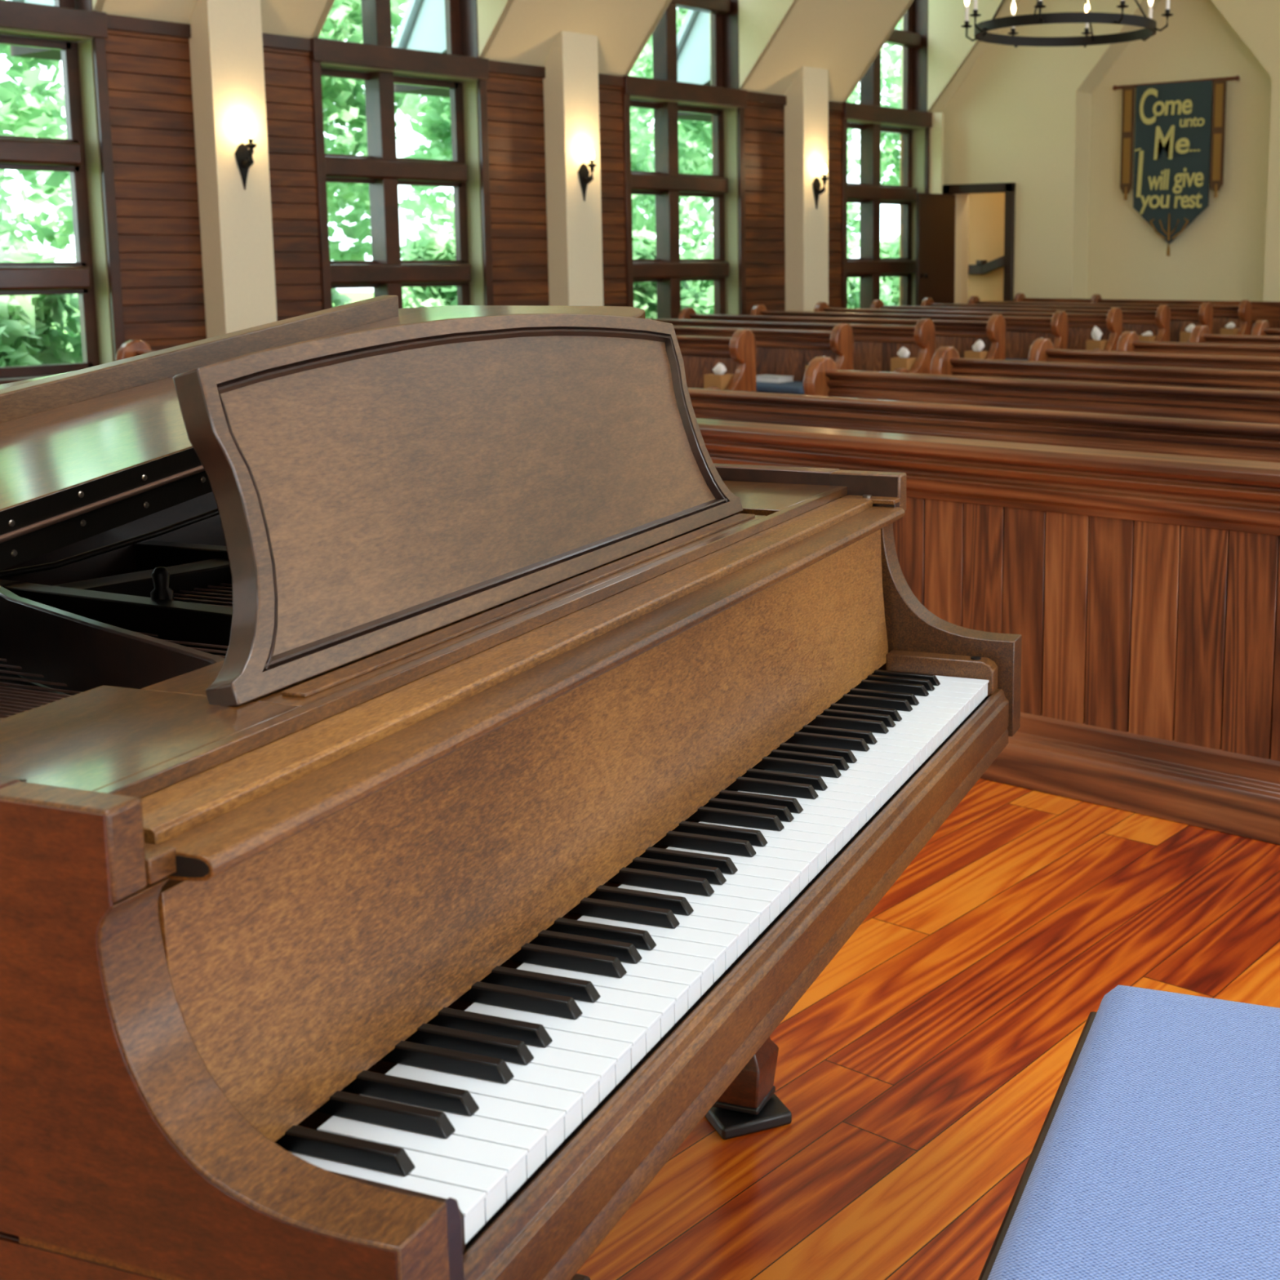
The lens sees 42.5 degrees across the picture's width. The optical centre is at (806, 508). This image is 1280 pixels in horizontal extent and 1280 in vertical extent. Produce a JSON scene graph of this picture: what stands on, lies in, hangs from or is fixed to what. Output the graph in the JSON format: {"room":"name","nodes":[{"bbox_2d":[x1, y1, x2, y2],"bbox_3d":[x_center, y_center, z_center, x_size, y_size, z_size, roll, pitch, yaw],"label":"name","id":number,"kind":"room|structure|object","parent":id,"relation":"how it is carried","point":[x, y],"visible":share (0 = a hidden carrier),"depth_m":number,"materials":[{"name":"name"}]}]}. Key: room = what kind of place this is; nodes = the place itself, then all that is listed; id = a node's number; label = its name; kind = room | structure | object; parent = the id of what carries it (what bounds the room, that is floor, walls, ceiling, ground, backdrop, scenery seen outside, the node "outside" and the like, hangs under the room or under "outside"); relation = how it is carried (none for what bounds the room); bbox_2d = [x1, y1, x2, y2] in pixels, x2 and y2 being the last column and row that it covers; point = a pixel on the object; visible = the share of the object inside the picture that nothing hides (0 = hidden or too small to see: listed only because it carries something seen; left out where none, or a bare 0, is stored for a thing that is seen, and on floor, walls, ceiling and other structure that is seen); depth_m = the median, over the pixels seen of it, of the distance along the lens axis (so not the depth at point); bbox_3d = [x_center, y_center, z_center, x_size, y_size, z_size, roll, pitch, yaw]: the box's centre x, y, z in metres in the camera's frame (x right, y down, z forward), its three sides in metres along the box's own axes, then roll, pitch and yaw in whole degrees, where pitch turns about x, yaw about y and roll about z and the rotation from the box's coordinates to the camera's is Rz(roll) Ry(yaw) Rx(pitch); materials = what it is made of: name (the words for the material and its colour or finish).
{"room":"church sanctuary","nodes":[
{"label":"church sanctuary","id":0,"kind":"room"},
{"bbox_2d":[105,13,322,350],"bbox_3d":[-3.920,-2.130,10.680,0.348,2.440,1.590,7,11,37],"label":"wall","id":1,"kind":"structure","parent":0,"point":[150,95],"depth_m":10.35,"materials":[{"name":"brown wood"}]},
{"bbox_2d":[8,0,66,60],"bbox_3d":[-4.371,-3.560,10.807,0.740,1.210,1.650,7,11,37],"label":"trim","id":2,"kind":"structure","parent":1,"relation":"attached to","point":[15,51],"depth_m":10.33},
{"bbox_2d":[188,0,276,338],"bbox_3d":[-3.698,-1.887,10.580,0.225,2.928,0.385,7,11,37],"label":"pillar","id":3,"kind":"structure","parent":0,"point":[226,42],"depth_m":10.43,"materials":[{"name":"white paint"}]},
{"bbox_2d":[234,124,257,189],"bbox_3d":[-3.558,-2.235,10.413,0.136,0.403,0.118,7,11,37],"label":"wall sconce","id":4,"kind":"object","parent":3,"relation":"attached to","point":[243,153],"visible":1,"depth_m":10.42,"materials":[{"name":"metal"}]},
{"bbox_2d":[92,0,1005,111],"bbox_3d":[-3.156,-4.106,9.767,2.302,2.240,16.660,7,11,37],"label":"wall","id":5,"kind":"structure","parent":0,"point":[948,46],"depth_m":15.28,"materials":[{"name":"beige paint"}]},
{"bbox_2d":[486,60,626,306],"bbox_3d":[-2.077,-2.502,13.043,0.348,2.440,1.590,7,11,37],"label":"wall","id":6,"kind":"structure","parent":0,"point":[515,103],"depth_m":12.70,"materials":[{"name":"brown wood"}]},
{"bbox_2d":[392,0,449,97],"bbox_3d":[-2.528,-3.931,13.170,0.740,1.210,1.650,7,11,37],"label":"trim","id":7,"kind":"structure","parent":6,"relation":"attached to","point":[422,27],"depth_m":12.56,"materials":[{"name":"white"}]},
{"bbox_2d":[93,0,1020,112],"bbox_3d":[0.762,-6.120,5.313,13.520,7.558,18.750,7,11,37],"label":"ceiling","id":8,"kind":"structure","parent":0,"point":[842,37],"depth_m":13.11,"materials":[{"name":"beige paint"}]},
{"bbox_2d":[961,0,1173,48],"bbox_3d":[1.515,-5.373,9.246,1.223,5.236,1.223,7,11,37],"label":"chandelier","id":9,"kind":"object","parent":8,"relation":"hanging from","point":[980,29],"visible":1,"depth_m":9.51,"materials":[{"name":"metal"}]},
{"bbox_2d":[542,31,603,306],"bbox_3d":[-1.842,-2.260,12.959,0.225,2.928,0.385,7,11,37],"label":"pillar","id":10,"kind":"structure","parent":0,"point":[571,82],"depth_m":12.79,"materials":[{"name":"white paint"}]},
{"bbox_2d":[577,148,596,200],"bbox_3d":[-1.702,-2.609,12.791,0.136,0.403,0.118,7,11,37],"label":"wall sconce","id":11,"kind":"object","parent":10,"relation":"attached to","point":[584,172],"visible":1,"depth_m":12.80,"materials":[{"name":"metal"}]},
{"bbox_2d":[711,91,843,315],"bbox_3d":[-0.230,-2.873,15.410,0.348,2.440,1.600,7,11,37],"label":"wall","id":12,"kind":"structure","parent":0,"point":[764,123],"depth_m":15.04,"materials":[{"name":"brown wood"}]},
{"bbox_2d":[784,66,828,311],"bbox_3d":[0.001,-2.632,15.322,0.225,2.928,0.385,7,11,37],"label":"pillar","id":13,"kind":"structure","parent":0,"point":[806,107],"depth_m":15.16,"materials":[{"name":"white paint"}]},
{"bbox_2d":[812,164,828,208],"bbox_3d":[0.142,-2.980,15.154,0.136,0.403,0.118,7,11,37],"label":"wall sconce","id":14,"kind":"object","parent":13,"relation":"attached to","point":[816,184],"visible":1,"depth_m":15.16,"materials":[{"name":"metal"}]},
{"bbox_2d":[900,133,903,305],"bbox_3d":[1.197,-3.164,17.261,0.321,2.440,0.250,7,11,37],"label":"wall","id":15,"kind":"structure","parent":0,"point":[902,135],"depth_m":17.26,"materials":[{"name":"brown wood"}]},
{"bbox_2d":[576,778,1279,1279],"bbox_3d":[1.489,0.240,6.960,13.800,0.200,21.250,7,11,37],"label":"floor","id":16,"kind":"structure","parent":0,"point":[919,1075],"depth_m":2.58,"materials":[{"name":"brown wood"}]},
{"bbox_2d":[115,339,157,360],"bbox_3d":[-2.705,-0.330,7.433,1.780,0.808,0.470,7,11,37],"label":"pew","id":17,"kind":"object","parent":16,"relation":"on","point":[131,348],"visible":0.08,"depth_m":7.98,"materials":[{"name":"brown wood"}]},
{"bbox_2d":[0,295,1022,1279],"bbox_3d":[-0.657,0.364,1.767,1.511,1.155,1.515,3,9,20],"label":"grand piano","id":18,"kind":"object","parent":16,"relation":"on","point":[439,784],"visible":1,"depth_m":1.21,"materials":[{"name":"brown wood"}]},
{"bbox_2d":[141,514,765,706],"bbox_3d":[-0.254,0.073,1.502,0.134,0.012,0.848,3,9,20],"label":"shelf","id":19,"kind":"object","parent":18,"relation":"attached to","point":[354,675],"depth_m":1.31,"materials":[{"name":"brown wood"}]},
{"bbox_2d":[704,1093,791,1139],"bbox_3d":[-0.089,0.852,2.316,0.106,0.019,0.106,-4,10,-25],"label":"piano foot","id":20,"kind":"object","parent":18,"relation":"attached to","point":[729,1120],"depth_m":2.28,"materials":[{"name":"black rubber"}]},
{"bbox_2d":[675,328,756,391],"bbox_3d":[-1.552,-0.698,9.786,2.860,0.808,0.470,7,11,37],"label":"pew","id":21,"kind":"object","parent":16,"relation":"on","point":[700,355],"visible":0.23,"depth_m":9.11,"materials":[{"name":"brown wood"}]},
{"bbox_2d":[703,362,733,390],"bbox_3d":[-0.480,-0.718,9.023,0.126,0.174,0.126,7,11,37],"label":"tissue box","id":22,"kind":"object","parent":21,"relation":"on","point":[719,380],"visible":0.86,"depth_m":8.99,"materials":[{"name":"cardboard"}]},
{"bbox_2d":[673,323,853,395],"bbox_3d":[-0.990,-0.811,10.505,2.860,0.808,0.470,7,11,37],"label":"pew","id":23,"kind":"object","parent":16,"relation":"on","point":[779,352],"visible":0.23,"depth_m":9.96,"materials":[{"name":"brown wood"}]},
{"bbox_2d":[755,374,794,382],"bbox_3d":[-0.211,-0.785,9.908,0.228,0.034,0.148,7,11,37],"label":"hymnal","id":24,"kind":"object","parent":23,"relation":"on","point":[760,378],"visible":0.8,"depth_m":9.85,"materials":[{"name":"paper"}]},
{"bbox_2d":[755,381,804,394],"bbox_3d":[-1.018,-0.829,10.467,2.760,0.045,0.360,7,11,37],"label":"seat cushion","id":25,"kind":"object","parent":23,"relation":"on","point":[796,387],"depth_m":9.62,"materials":[{"name":"blue fabric"}]},
{"bbox_2d":[647,318,934,373],"bbox_3d":[-0.447,-0.920,11.202,2.860,0.808,0.470,7,11,37],"label":"pew","id":26,"kind":"object","parent":16,"relation":"on","point":[874,345],"visible":0.17,"depth_m":10.68,"materials":[{"name":"brown wood"}]},
{"bbox_2d":[890,346,916,372],"bbox_3d":[0.625,-0.943,10.439,0.126,0.179,0.126,7,11,37],"label":"tissue box","id":27,"kind":"object","parent":26,"relation":"on","point":[903,362],"visible":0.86,"depth_m":10.41,"materials":[{"name":"cardboard"}]},
{"bbox_2d":[678,306,1005,359],"bbox_3d":[0.090,-1.029,11.890,2.860,0.808,0.470,7,11,37],"label":"pew","id":28,"kind":"object","parent":16,"relation":"on","point":[962,335],"visible":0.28,"depth_m":11.37,"materials":[{"name":"brown wood"}]},
{"bbox_2d":[964,339,988,359],"bbox_3d":[1.162,-1.056,11.127,0.126,0.189,0.126,7,11,37],"label":"tissue box","id":29,"kind":"object","parent":28,"relation":"on","point":[979,345],"visible":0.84,"depth_m":11.09,"materials":[{"name":"cardboard"}]},
{"bbox_2d":[750,304,1068,360],"bbox_3d":[0.627,-1.137,12.579,2.860,0.808,0.470,7,11,37],"label":"pew","id":30,"kind":"object","parent":16,"relation":"on","point":[1021,332],"visible":0.23,"depth_m":12.05,"materials":[{"name":"brown wood"}]},
{"bbox_2d":[1004,358,1027,360],"bbox_3d":[0.600,-1.155,12.540,2.760,0.045,0.360,7,11,37],"label":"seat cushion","id":31,"kind":"object","parent":30,"relation":"on","point":[1020,359],"depth_m":11.93,"materials":[{"name":"fabric"}]},
{"bbox_2d":[813,302,1122,351],"bbox_3d":[1.153,-1.242,13.252,2.860,0.808,0.470,7,11,37],"label":"pew","id":32,"kind":"object","parent":16,"relation":"on","point":[1081,326],"visible":0.24,"depth_m":12.70,"materials":[{"name":"brown wood"}]},
{"bbox_2d":[1085,325,1107,350],"bbox_3d":[2.224,-1.285,12.486,0.126,0.219,0.126,7,11,37],"label":"tissue box","id":33,"kind":"object","parent":32,"relation":"on","point":[1096,334],"visible":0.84,"depth_m":12.46,"materials":[{"name":"cardboard"}]},
{"bbox_2d":[687,387,1279,462],"bbox_3d":[1.167,0.151,4.245,4.650,0.808,0.470,7,11,37],"label":"pew","id":34,"kind":"object","parent":16,"relation":"on","point":[1246,441],"visible":0.06,"depth_m":4.83,"materials":[{"name":"brown wood"}]},
{"bbox_2d":[696,417,1279,844],"bbox_3d":[0.652,0.262,3.628,4.700,0.780,0.130,7,11,37],"label":"wooden partition","id":35,"kind":"object","parent":16,"relation":"on","point":[1141,590],"visible":0.31,"depth_m":3.58,"materials":[{"name":"brown wood"}]},
{"bbox_2d":[870,299,1170,342],"bbox_3d":[1.665,-1.346,13.909,2.860,0.808,0.470,7,11,37],"label":"pew","id":36,"kind":"object","parent":16,"relation":"on","point":[1140,322],"visible":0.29,"depth_m":13.33,"materials":[{"name":"brown wood"}]},
{"bbox_2d":[1138,331,1156,341],"bbox_3d":[2.737,-1.354,13.149,0.126,0.149,0.126,7,11,37],"label":"tissue box","id":37,"kind":"object","parent":36,"relation":"on","point":[1148,335],"visible":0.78,"depth_m":13.11,"materials":[{"name":"cardboard"}]},
{"bbox_2d":[803,356,1279,424],"bbox_3d":[1.789,0.025,5.043,4.650,0.808,0.470,7,11,37],"label":"pew","id":38,"kind":"object","parent":16,"relation":"on","point":[822,377],"visible":0.27,"depth_m":5.89,"materials":[{"name":"brown wood"}]},
{"bbox_2d":[920,297,1212,342],"bbox_3d":[2.166,-1.447,14.551,2.860,0.808,0.470,7,11,37],"label":"pew","id":39,"kind":"object","parent":16,"relation":"on","point":[1180,317],"visible":0.19,"depth_m":13.98,"materials":[{"name":"brown wood"}]},
{"bbox_2d":[1179,324,1195,342],"bbox_3d":[3.237,-1.470,13.788,0.126,0.179,0.126,7,11,37],"label":"tissue box","id":40,"kind":"object","parent":39,"relation":"on","point":[1184,336],"visible":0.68,"depth_m":13.76,"materials":[{"name":"cardboard"}]},
{"bbox_2d":[929,346,1279,391],"bbox_3d":[2.345,-0.086,5.755,4.650,0.808,0.470,7,11,37],"label":"pew","id":41,"kind":"object","parent":16,"relation":"on","point":[946,360],"visible":0.16,"depth_m":6.75,"materials":[{"name":"brown wood"}]},
{"bbox_2d":[967,295,1251,335],"bbox_3d":[2.673,-1.549,15.200,2.860,0.808,0.470,7,11,37],"label":"pew","id":42,"kind":"object","parent":16,"relation":"on","point":[1240,315],"visible":0.22,"depth_m":14.60,"materials":[{"name":"brown wood"}]},
{"bbox_2d":[1220,322,1239,334],"bbox_3d":[3.744,-1.564,14.438,0.126,0.164,0.126,7,11,37],"label":"tissue box","id":43,"kind":"object","parent":42,"relation":"on","point":[1229,330],"visible":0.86,"depth_m":14.40,"materials":[{"name":"cardboard"}]},
{"bbox_2d":[977,984,1279,1279],"bbox_3d":[0.330,0.782,1.256,0.389,0.480,0.859,3,9,20],"label":"piano bench","id":44,"kind":"object","parent":16,"relation":"on","point":[1155,1154],"visible":1,"depth_m":1.34,"materials":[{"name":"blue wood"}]},
{"bbox_2d":[1013,293,1279,335],"bbox_3d":[3.876,-1.548,15.119,4.605,0.823,0.468,7,11,37],"label":"bench","id":45,"kind":"object","parent":16,"relation":"on","point":[1269,311],"visible":0.2,"depth_m":15.40,"materials":[{"name":"brown wood"}]},
{"bbox_2d":[1027,338,1279,371],"bbox_3d":[2.864,-0.191,6.420,4.650,0.808,0.470,7,11,37],"label":"pew","id":46,"kind":"object","parent":16,"relation":"on","point":[1042,349],"visible":0.13,"depth_m":7.53,"materials":[{"name":"brown wood"}]},
{"bbox_2d":[1116,331,1279,356],"bbox_3d":[3.425,-0.304,7.140,4.650,0.808,0.470,7,11,37],"label":"pew","id":47,"kind":"object","parent":16,"relation":"on","point":[1128,341],"visible":0.21,"depth_m":8.38,"materials":[{"name":"brown wood"}]},
{"bbox_2d":[1189,324,1279,345],"bbox_3d":[3.969,-0.413,7.836,4.650,0.808,0.470,7,11,37],"label":"pew","id":48,"kind":"object","parent":16,"relation":"on","point":[1200,333],"visible":0.17,"depth_m":9.19,"materials":[{"name":"brown wood"}]},
{"bbox_2d":[1251,320,1279,336],"bbox_3d":[4.506,-0.522,8.525,4.650,0.808,0.470,7,11,37],"label":"pew","id":49,"kind":"object","parent":16,"relation":"on","point":[1260,327],"visible":0.16,"depth_m":9.93,"materials":[{"name":"brown wood"}]},
{"bbox_2d":[929,112,943,194],"bbox_3d":[1.401,-2.788,17.180,0.170,2.660,0.220,7,11,37],"label":"wall","id":50,"kind":"structure","parent":0,"point":[936,131],"depth_m":16.95,"materials":[{"name":"beige paint"}]},
{"bbox_2d":[899,133,1004,305],"bbox_3d":[2.174,-2.838,17.681,2.220,2.600,0.880,7,11,37],"label":"wall","id":51,"kind":"structure","parent":0,"point":[986,211],"depth_m":18.23,"materials":[{"name":"paint"}]},
{"bbox_2d":[968,255,1004,274],"bbox_3d":[2.062,-2.792,18.146,1.330,0.388,0.120,7,11,37],"label":"handrail","id":52,"kind":"object","parent":51,"relation":"attached to","point":[982,267],"visible":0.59,"depth_m":18.17,"materials":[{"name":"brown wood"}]},
{"bbox_2d":[941,0,1279,303],"bbox_3d":[6.744,-6.118,12.896,13.800,10.518,0.420,7,11,37],"label":"wall","id":53,"kind":"structure","parent":0,"point":[1045,121],"depth_m":16.23,"materials":[{"name":"beige paint"}]},
{"bbox_2d":[915,182,1015,306],"bbox_3d":[1.582,-2.363,16.798,0.855,1.935,0.780,7,11,37],"label":"door","id":54,"kind":"structure","parent":53,"relation":"in","point":[935,255],"depth_m":16.81,"materials":[{"name":"brown wood"}]},
{"bbox_2d":[1112,75,1239,256],"bbox_3d":[3.548,-3.300,15.870,1.320,1.680,0.074,7,11,37],"label":"banner","id":55,"kind":"object","parent":53,"relation":"attached to","point":[1173,175],"visible":1,"depth_m":15.83,"materials":[{"name":"fabric"}]},
{"bbox_3d":[-4.537,-0.571,10.129,0.320,0.470,19.050,7,11,37],"label":"wall","id":56,"kind":"structure","parent":0,"visible":0},
{"bbox_2d":[0,0,124,384],"bbox_3d":[-4.829,-2.901,9.338,0.350,4.480,1.550,7,11,37],"label":"window","id":57,"kind":"structure","parent":56,"relation":"in","point":[86,153],"depth_m":9.92,"materials":[{"name":"brown wood"}]},
{"bbox_2d":[308,0,493,310],"bbox_3d":[-2.985,-3.272,11.700,0.350,4.480,1.550,7,11,37],"label":"window","id":58,"kind":"structure","parent":56,"relation":"in","point":[460,70],"depth_m":11.80,"materials":[{"name":"brown wood"}]},
{"bbox_2d":[620,0,746,319],"bbox_3d":[-1.141,-3.644,14.063,0.350,4.480,1.550,7,11,37],"label":"window","id":59,"kind":"structure","parent":56,"relation":"in","point":[724,100],"depth_m":14.22,"materials":[{"name":"brown wood"}]},
{"bbox_2d":[676,9,711,122],"bbox_3d":[-0.681,-4.303,15.537,0.740,1.210,1.660,7,11,37],"label":"window pane","id":60,"kind":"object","parent":59,"relation":"in","point":[693,37],"depth_m":14.84,"materials":[{"name":"white"}]},
{"bbox_2d":[840,0,933,308],"bbox_3d":[0.709,-4.016,16.434,0.350,4.480,1.550,7,11,37],"label":"window","id":61,"kind":"structure","parent":56,"relation":"in","point":[913,121],"depth_m":16.57,"materials":[{"name":"brown wood"}]},
{"label":"outside","id":62,"kind":"structure","parent":0,"visible":0},
{"bbox_2d":[50,291,404,334],"bbox_3d":[-21.591,-2.872,29.176,50.050,0.100,70.000,7,11,37],"label":"lawn","id":63,"kind":"structure","parent":62,"point":[356,296],"depth_m":63.80,"materials":[{"name":"green plant"}]},
{"bbox_2d":[0,44,73,251],"bbox_3d":[-7.750,-3.680,13.108,3.655,6.325,3.478,7,11,37],"label":"tree","id":64,"kind":"object","parent":63,"relation":"on","point":[21,114],"visible":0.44,"depth_m":13.16,"materials":[{"name":"green plant"}]},
{"bbox_2d":[0,231,83,367],"bbox_3d":[-5.860,-1.224,11.960,1.712,1.809,1.652,7,11,37],"label":"bush","id":65,"kind":"object","parent":63,"relation":"on","point":[27,338],"visible":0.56,"depth_m":11.68,"materials":[{"name":"green plant"}]},
{"bbox_2d":[25,124,75,260],"bbox_3d":[-7.845,-6.181,20.869,4.147,8.894,5.079,4,10,25],"label":"tree","id":66,"kind":"object","parent":63,"relation":"on","point":[67,181],"visible":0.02,"depth_m":19.48,"materials":[{"name":"green plant"}]},
{"bbox_2d":[331,288,352,307],"bbox_3d":[-4.575,-1.457,13.442,1.712,1.809,1.652,-4,10,-25],"label":"bush","id":67,"kind":"object","parent":63,"relation":"on","point":[339,300],"visible":0.02,"depth_m":13.24,"materials":[{"name":"green plant"}]},
{"bbox_2d":[318,0,409,260],"bbox_3d":[-5.387,-3.884,16.543,3.700,5.662,3.524,-7,11,-36],"label":"tree","id":68,"kind":"object","parent":63,"relation":"on","point":[343,22],"visible":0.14,"depth_m":16.83,"materials":[{"name":"green plant"}]},
{"bbox_2d":[400,223,457,308],"bbox_3d":[-3.251,-1.706,15.026,1.652,1.809,1.712,0,9,2],"label":"bush","id":69,"kind":"object","parent":63,"relation":"on","point":[438,246],"visible":0.12,"depth_m":14.39,"materials":[{"name":"green plant"}]},
{"bbox_2d":[398,0,653,238],"bbox_3d":[-4.706,-6.668,25.122,4.696,8.539,4.935,7,12,40],"label":"tree","id":70,"kind":"object","parent":63,"relation":"on","point":[433,127],"visible":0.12,"depth_m":24.52,"materials":[{"name":"green plant"}]},
{"bbox_2d":[442,8,713,250],"bbox_3d":[-2.828,-4.836,19.616,3.762,6.588,3.072,-4,9,-21],"label":"tree","id":71,"kind":"object","parent":63,"relation":"on","point":[637,114],"visible":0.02,"depth_m":19.97,"materials":[{"name":"green plant"}]},
{"bbox_2d":[632,226,711,318],"bbox_3d":[-2.000,-1.968,16.691,1.712,1.809,1.652,5,10,28],"label":"bush","id":72,"kind":"object","parent":63,"relation":"on","point":[645,296],"visible":0.09,"depth_m":16.36,"materials":[{"name":"green plant"}]},
{"bbox_2d":[680,243,714,314],"bbox_3d":[-0.856,-2.224,18.327,1.712,1.809,1.652,-6,11,-34],"label":"bush","id":73,"kind":"object","parent":63,"relation":"on","point":[707,286],"visible":0.07,"depth_m":17.92,"materials":[{"name":"green plant"}]},
{"bbox_2d":[647,32,859,257],"bbox_3d":[-0.494,-5.236,23.018,3.656,6.325,3.478,-1,9,-6],"label":"tree","id":74,"kind":"object","parent":63,"relation":"on","point":[697,133],"visible":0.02,"depth_m":22.07,"materials":[{"name":"green plant"}]},
{"bbox_2d":[630,8,888,235],"bbox_3d":[-1.406,-6.927,29.652,4.757,7.644,4.994,-6,11,-33],"label":"tree","id":75,"kind":"object","parent":63,"relation":"on","point":[647,71],"visible":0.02,"depth_m":29.16,"materials":[{"name":"green plant"}]},
{"bbox_2d":[847,240,895,308],"bbox_3d":[0.266,-2.465,19.857,1.652,1.809,1.712,-1,9,-7],"label":"bush","id":76,"kind":"object","parent":63,"relation":"on","point":[853,283],"visible":0.02,"depth_m":19.66,"materials":[{"name":"green plant"}]},
{"bbox_2d":[852,19,901,185],"bbox_3d":[2.336,-5.381,26.064,3.524,5.662,3.700,1,9,10],"label":"tree","id":77,"kind":"object","parent":63,"relation":"on","point":[892,153],"visible":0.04,"depth_m":26.23,"materials":[{"name":"green plant"}]},
{"bbox_2d":[880,231,899,305],"bbox_3d":[1.474,-2.694,21.319,1.712,1.809,1.652,3,9,19],"label":"bush","id":78,"kind":"object","parent":63,"relation":"on","point":[890,247],"visible":0.03,"depth_m":21.04,"materials":[{"name":"green plant"}]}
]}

